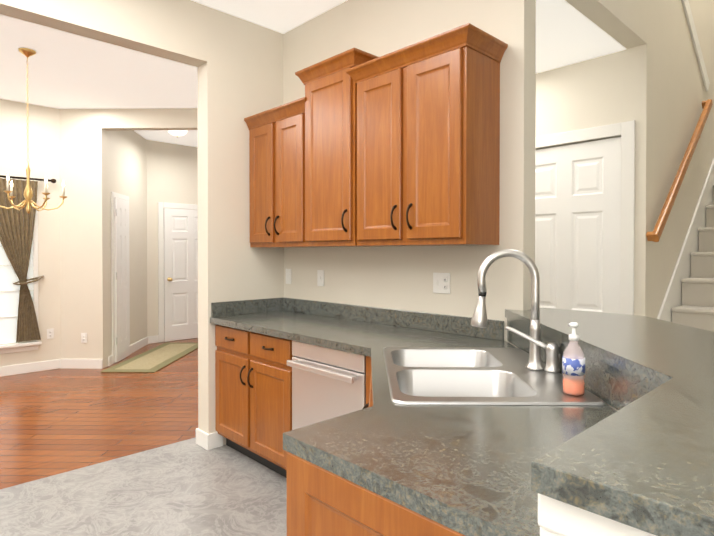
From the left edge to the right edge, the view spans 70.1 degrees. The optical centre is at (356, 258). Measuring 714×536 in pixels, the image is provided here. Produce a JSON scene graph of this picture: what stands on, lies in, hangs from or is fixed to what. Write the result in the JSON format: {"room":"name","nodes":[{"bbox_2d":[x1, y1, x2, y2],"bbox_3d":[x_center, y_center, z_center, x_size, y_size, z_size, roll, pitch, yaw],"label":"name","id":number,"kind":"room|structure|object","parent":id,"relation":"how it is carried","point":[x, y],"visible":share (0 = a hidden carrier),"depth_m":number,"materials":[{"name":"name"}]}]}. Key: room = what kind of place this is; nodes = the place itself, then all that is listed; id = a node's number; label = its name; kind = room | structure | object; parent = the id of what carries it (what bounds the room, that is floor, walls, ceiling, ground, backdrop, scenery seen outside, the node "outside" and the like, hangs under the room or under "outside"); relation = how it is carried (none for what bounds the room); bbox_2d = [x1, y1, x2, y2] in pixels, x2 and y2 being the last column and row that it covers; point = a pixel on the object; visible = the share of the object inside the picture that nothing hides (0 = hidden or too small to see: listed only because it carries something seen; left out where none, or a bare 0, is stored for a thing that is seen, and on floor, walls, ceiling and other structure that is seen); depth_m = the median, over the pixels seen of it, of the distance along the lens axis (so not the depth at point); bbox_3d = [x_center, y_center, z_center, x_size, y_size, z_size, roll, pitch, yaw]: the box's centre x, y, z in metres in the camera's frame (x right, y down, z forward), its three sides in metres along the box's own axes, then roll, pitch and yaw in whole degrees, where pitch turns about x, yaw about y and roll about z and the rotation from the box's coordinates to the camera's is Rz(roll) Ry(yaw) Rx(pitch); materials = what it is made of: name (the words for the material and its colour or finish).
{"room":"kitchen","nodes":[
{"label":"kitchen","id":0,"kind":"room"},
{"bbox_2d":[0,98,60,366],"bbox_3d":[-5.447,-0.210,4.191,5.310,3.050,0.120,-1,1,-44],"label":"wall","id":1,"kind":"structure","parent":0,"point":[43,152],"depth_m":5.86,"materials":[{"name":"beige paint"}]},
{"bbox_2d":[0,189,41,353],"bbox_3d":[-4.202,0.114,5.258,1.620,1.880,0.069,-1,1,-44],"label":"dining room window","id":2,"kind":"structure","parent":1,"relation":"in","point":[9,296],"depth_m":5.66,"materials":[{"name":"white glass"}]},
{"bbox_2d":[0,175,55,341],"bbox_3d":[-4.191,0.010,5.232,1.960,1.848,0.132,-1,1,-44],"label":"curtain","id":3,"kind":"object","parent":1,"relation":"hanging from","point":[16,231],"visible":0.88,"depth_m":5.66,"materials":[{"name":"brown fabric"}]},
{"bbox_2d":[47,328,53,338],"bbox_3d":[-3.565,0.877,5.917,0.070,0.115,0.009,-1,1,-44],"label":"outlet","id":4,"kind":"object","parent":1,"relation":"attached to","point":[50,333],"visible":1,"depth_m":5.92,"materials":[{"name":"white plastic"}]},
{"bbox_2d":[0,338,197,488],"bbox_3d":[-3.451,1.324,6.236,11.000,0.060,6.720,-1,1,-44],"label":"floor","id":5,"kind":"structure","parent":0,"point":[56,421],"depth_m":4.25,"materials":[{"name":"brown wood"}]},
{"bbox_2d":[101,342,197,372],"bbox_3d":[-2.586,1.281,6.714,0.620,0.013,1.880,0,1,1],"label":"rug","id":6,"kind":"object","parent":5,"relation":"on","point":[155,359],"visible":0.94,"depth_m":6.45,"materials":[{"name":"beige fabric"}]},
{"bbox_2d":[107,131,146,356],"bbox_3d":[-3.121,-0.238,6.839,0.120,3.050,1.502,0,1,-6],"label":"wall","id":7,"kind":"structure","parent":0,"point":[126,163],"depth_m":7.01,"materials":[{"name":"beige paint"}]},
{"bbox_2d":[111,191,128,362],"bbox_3d":[-3.022,0.233,6.496,0.360,2.103,0.472,-1,1,-44],"label":"door frame","id":8,"kind":"structure","parent":7,"relation":"attached to","point":[113,194],"depth_m":6.23,"materials":[{"name":"white wood"}]},
{"bbox_2d":[114,197,129,361],"bbox_3d":[-3.003,0.268,6.498,0.042,2.035,0.470,0,1,-6],"label":"closet door","id":9,"kind":"structure","parent":7,"relation":"in","point":[122,278],"depth_m":6.45,"materials":[{"name":"white wood"}]},
{"bbox_2d":[108,336,158,365],"bbox_3d":[-3.054,1.232,6.861,0.943,0.110,1.188,-1,1,-44],"label":"baseboard","id":10,"kind":"structure","parent":7,"relation":"attached to","point":[136,346],"depth_m":7.23,"materials":[{"name":"white wood"}]},
{"bbox_2d":[59,108,196,367],"bbox_3d":[-2.520,-0.229,6.028,2.060,3.050,0.120,0,1,1],"label":"wall","id":11,"kind":"structure","parent":0,"point":[83,235],"depth_m":5.98,"materials":[{"name":"beige paint"}]},
{"bbox_2d":[0,359,102,376],"bbox_3d":[-5.151,1.260,4.154,5.664,0.110,0.364,-1,1,-44],"label":"baseboard","id":12,"kind":"structure","parent":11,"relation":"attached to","point":[9,370],"depth_m":5.91,"materials":[{"name":"white wood"}]},
{"bbox_2d":[81,333,86,342],"bbox_3d":[-3.211,0.936,5.985,0.070,0.115,0.009,0,1,1],"label":"outlet","id":13,"kind":"object","parent":11,"relation":"attached to","point":[83,337],"visible":1,"depth_m":5.98,"materials":[{"name":"white plastic"}]},
{"bbox_2d":[0,437,286,535],"bbox_3d":[1.053,1.373,1.550,11.000,0.060,6.280,-1,1,-44],"label":"floor","id":14,"kind":"structure","parent":0,"point":[189,487],"depth_m":2.82,"materials":[{"name":"grey stone"}]},
{"bbox_2d":[215,325,292,477],"bbox_3d":[-0.509,0.886,3.373,0.552,0.874,0.907,-1,1,-44],"label":"base cabinet","id":15,"kind":"object","parent":14,"relation":"on","point":[253,395],"visible":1,"depth_m":3.17,"materials":[{"name":"brown wood"}]},
{"bbox_2d":[287,340,365,429],"bbox_3d":[-0.001,0.895,2.815,0.574,0.868,0.599,-1,1,-44],"label":"dishwasher","id":16,"kind":"object","parent":14,"relation":"on","point":[328,383],"visible":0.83,"depth_m":2.65,"materials":[{"name":"silver metal"}]},
{"bbox_2d":[363,356,372,408],"bbox_3d":[0.153,0.900,2.053,1.588,0.874,0.704,-1,1,-44],"label":"base cabinet","id":17,"kind":"object","parent":14,"relation":"on","point":[369,397],"depth_m":2.41,"materials":[{"name":"brown wood"}]},
{"bbox_2d":[283,396,390,451],"bbox_3d":[-0.004,0.449,1.389,0.445,0.040,0.030,-1,1,-44],"label":"countertop","id":18,"kind":"structure","parent":17,"relation":"on","point":[377,401],"depth_m":1.36,"materials":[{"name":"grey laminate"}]},
{"bbox_2d":[372,389,389,400],"bbox_3d":[0.078,0.448,1.534,0.125,0.040,0.008,-1,1,-44],"label":"countertop","id":19,"kind":"structure","parent":17,"relation":"on","point":[385,392],"depth_m":1.59,"materials":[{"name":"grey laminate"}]},
{"bbox_2d":[210,297,616,424],"bbox_3d":[0.074,0.387,2.542,1.017,0.140,2.913,-1,1,-44],"label":"countertop","id":20,"kind":"structure","parent":17,"relation":"on","point":[357,329],"depth_m":2.87,"materials":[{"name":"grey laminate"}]},
{"bbox_2d":[471,249,559,372],"bbox_3d":[0.587,0.190,1.893,0.213,0.450,0.270,-1,1,-44],"label":"faucet","id":21,"kind":"object","parent":20,"relation":"on","point":[479,318],"visible":1,"depth_m":1.90,"materials":[{"name":"silver metal"}]},
{"bbox_2d":[290,401,592,535],"bbox_3d":[0.411,0.450,1.307,0.930,0.040,0.663,-1,1,-44],"label":"countertop","id":22,"kind":"structure","parent":17,"relation":"on","point":[465,470],"depth_m":1.12,"materials":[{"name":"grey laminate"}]},
{"bbox_2d":[383,347,604,404],"bbox_3d":[0.426,0.510,1.920,0.632,0.189,0.872,0,1,1],"label":"sink","id":23,"kind":"object","parent":22,"relation":"in","point":[465,375],"visible":0.65,"depth_m":1.89,"materials":[{"name":"silver metal"}]},
{"bbox_2d":[562,322,584,395],"bbox_3d":[0.670,0.308,1.573,0.065,0.219,0.065,-1,1,-44],"label":"soap bottle","id":24,"kind":"object","parent":23,"relation":"on","point":[573,364],"visible":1,"depth_m":1.55,"materials":[{"name":"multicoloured plastic"}]},
{"bbox_2d":[287,451,464,535],"bbox_3d":[0.636,0.905,1.551,1.588,0.874,0.690,-1,1,-44],"label":"base cabinet","id":25,"kind":"object","parent":14,"relation":"on","point":[322,501],"depth_m":1.11,"materials":[{"name":"brown wood"}]},
{"bbox_2d":[671,185,713,331],"bbox_3d":[3.223,-0.242,3.919,3.885,3.120,0.903,-1,1,-44],"label":"stairs","id":26,"kind":"structure","parent":14,"relation":"on","point":[695,309],"depth_m":3.70,"materials":[{"name":"beige carpet"}]},
{"bbox_2d":[146,139,197,335],"bbox_3d":[-1.683,-0.261,9.070,4.500,3.050,0.120,-1,1,-44],"label":"wall","id":27,"kind":"structure","parent":0,"point":[172,172],"depth_m":7.72,"materials":[{"name":"beige paint"}]},
{"bbox_2d":[158,202,197,341],"bbox_3d":[-2.636,0.208,8.061,1.030,2.123,0.018,-1,1,-44],"label":"door frame","id":28,"kind":"structure","parent":27,"relation":"attached to","point":[161,205],"depth_m":7.73,"materials":[{"name":"white wood"}]},
{"bbox_2d":[163,208,197,341],"bbox_3d":[-2.595,0.252,8.026,0.870,2.035,0.118,-1,1,-44],"label":"front door","id":29,"kind":"structure","parent":27,"relation":"in","point":[180,274],"depth_m":7.92,"materials":[{"name":"white wood"}]},
{"bbox_2d":[0,0,345,146],"bbox_3d":[-2.606,-1.797,5.324,11.000,0.100,9.160,-1,1,-44],"label":"ceiling","id":30,"kind":"structure","parent":0,"point":[69,71],"depth_m":4.67,"materials":[{"name":"paint"}]},
{"bbox_2d":[0,47,66,213],"bbox_3d":[-2.754,-1.053,4.260,0.560,1.364,0.550,-1,1,-44],"label":"brass chandelier","id":31,"kind":"object","parent":30,"relation":"hanging from","point":[28,191],"visible":1,"depth_m":4.25,"materials":[{"name":"gold metal"}]},
{"bbox_2d":[0,0,206,66],"bbox_3d":[-3.012,-1.519,1.684,5.365,0.380,0.150,-1,1,-44],"label":"header beam","id":32,"kind":"structure","parent":30,"relation":"attached to","point":[174,30],"depth_m":3.16,"materials":[{"name":"beige paint"}]},
{"bbox_2d":[168,130,188,137],"bbox_3d":[-2.419,-1.692,6.863,0.300,0.139,0.300,-1,1,-44],"label":"light","id":33,"kind":"object","parent":30,"relation":"attached to","point":[177,133],"visible":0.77,"depth_m":6.80,"materials":[{"name":"white glass"}]},
{"bbox_2d":[197,6,283,444],"bbox_3d":[-0.849,-0.206,3.776,0.635,3.050,0.150,-1,1,-44],"label":"wall","id":34,"kind":"structure","parent":0,"point":[239,75],"depth_m":3.61,"materials":[{"name":"beige paint"}]},
{"bbox_2d":[196,428,222,444],"bbox_3d":[-0.912,1.264,3.846,0.650,0.110,0.015,-1,1,-44],"label":"baseboard","id":35,"kind":"structure","parent":34,"relation":"attached to","point":[206,441],"depth_m":3.55,"materials":[{"name":"white wood"}]},
{"bbox_2d":[283,0,535,341],"bbox_3d":[0.120,-0.201,3.313,0.120,3.050,2.140,-1,1,-44],"label":"wall","id":36,"kind":"structure","parent":0,"point":[396,277],"depth_m":2.90,"materials":[{"name":"beige paint"}]},
{"bbox_2d":[244,97,310,247],"bbox_3d":[-0.466,-0.546,3.571,0.356,0.934,0.753,-1,1,-44],"label":"upper cabinet","id":37,"kind":"object","parent":36,"relation":"attached to","point":[277,171],"visible":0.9,"depth_m":3.44,"materials":[{"name":"brown wood"}]},
{"bbox_2d":[286,269,290,283],"bbox_3d":[-0.527,0.138,3.888,0.014,0.115,0.070,-1,1,-44],"label":"outlet","id":38,"kind":"object","parent":36,"relation":"attached to","point":[288,276],"visible":1,"depth_m":3.88,"materials":[{"name":"white plastic"}]},
{"bbox_2d":[317,270,323,285],"bbox_3d":[-0.260,0.141,3.611,0.014,0.115,0.070,-1,1,-44],"label":"outlet","id":39,"kind":"object","parent":36,"relation":"attached to","point":[320,277],"visible":1,"depth_m":3.61,"materials":[{"name":"white plastic"}]},
{"bbox_2d":[295,48,377,246],"bbox_3d":[-0.080,-0.626,3.160,0.368,1.104,0.546,-1,1,-44],"label":"upper cabinet","id":40,"kind":"object","parent":36,"relation":"attached to","point":[330,154],"visible":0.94,"depth_m":3.03,"materials":[{"name":"brown wood"}]},
{"bbox_2d":[345,23,507,245],"bbox_3d":[0.341,-0.572,2.731,0.356,1.004,0.828,-1,1,-44],"label":"upper cabinet","id":41,"kind":"object","parent":36,"relation":"attached to","point":[428,141],"visible":1,"depth_m":2.54,"materials":[{"name":"brown wood"}]},
{"bbox_2d":[433,273,449,293],"bbox_3d":[0.471,0.139,2.850,0.014,0.115,0.115,-1,1,-44],"label":"outlet","id":42,"kind":"object","parent":36,"relation":"attached to","point":[441,282],"visible":1,"depth_m":2.85,"materials":[{"name":"white plastic"}]},
{"bbox_2d":[536,0,625,72],"bbox_3d":[0.591,-1.550,3.718,1.140,0.360,2.190,-1,1,-44],"label":"ceiling","id":43,"kind":"structure","parent":0,"point":[567,33],"depth_m":3.16,"materials":[{"name":"paint"}]},
{"bbox_2d":[507,318,656,410],"bbox_3d":[0.595,0.824,1.632,1.720,1.035,1.132,-1,1,-44],"label":"backsplash","id":44,"kind":"structure","parent":0,"point":[616,389],"depth_m":1.53,"materials":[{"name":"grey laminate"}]},
{"bbox_2d":[538,493,655,535],"bbox_3d":[0.559,0.833,0.896,0.692,1.033,0.170,-1,1,-44],"label":"trim","id":45,"kind":"structure","parent":44,"relation":"attached to","point":[557,517],"depth_m":0.67,"materials":[{"name":"white wood"}]},
{"bbox_2d":[505,308,713,535],"bbox_3d":[0.756,0.288,1.505,1.876,0.040,1.553,-1,1,-44],"label":"bar","id":46,"kind":"object","parent":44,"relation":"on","point":[645,462],"visible":0.93,"depth_m":0.78,"materials":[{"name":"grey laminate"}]},
{"bbox_2d":[535,0,652,316],"bbox_3d":[1.565,-0.204,3.628,0.120,3.050,0.930,-1,1,-44],"label":"wall","id":47,"kind":"structure","parent":0,"point":[584,94],"depth_m":3.35,"materials":[{"name":"beige paint"}]},
{"bbox_2d":[535,137,620,313],"bbox_3d":[1.467,0.255,3.628,0.118,2.120,0.780,-1,1,-44],"label":"hall door","id":48,"kind":"structure","parent":47,"relation":"in","point":[577,223],"depth_m":3.56,"materials":[{"name":"white wood"}]},
{"bbox_2d":[535,120,634,314],"bbox_3d":[1.467,0.211,3.634,0.018,2.208,0.940,-1,1,-44],"label":"door frame","id":49,"kind":"structure","parent":47,"relation":"attached to","point":[625,131],"depth_m":3.32,"materials":[{"name":"white wood"}]},
{"bbox_2d":[565,0,713,318],"bbox_3d":[2.740,-1.535,4.181,4.880,5.700,0.120,-1,1,-44],"label":"wall","id":50,"kind":"structure","parent":0,"point":[680,93],"depth_m":3.62,"materials":[{"name":"beige paint"}]},
{"bbox_2d":[646,99,712,241],"bbox_3d":[2.348,-0.692,3.659,1.418,1.172,0.065,-1,1,-44],"label":"stair handrail","id":51,"kind":"object","parent":50,"relation":"attached to","point":[655,235],"visible":1,"depth_m":3.52,"materials":[{"name":"brown wood"}]},
{"bbox_2d":[657,0,713,321],"bbox_3d":[3.207,-0.691,4.542,3.518,3.368,0.015,-1,1,-44],"label":"trim","id":52,"kind":"structure","parent":50,"relation":"attached to","point":[672,297],"depth_m":3.93,"materials":[{"name":"white wood"}]}
]}

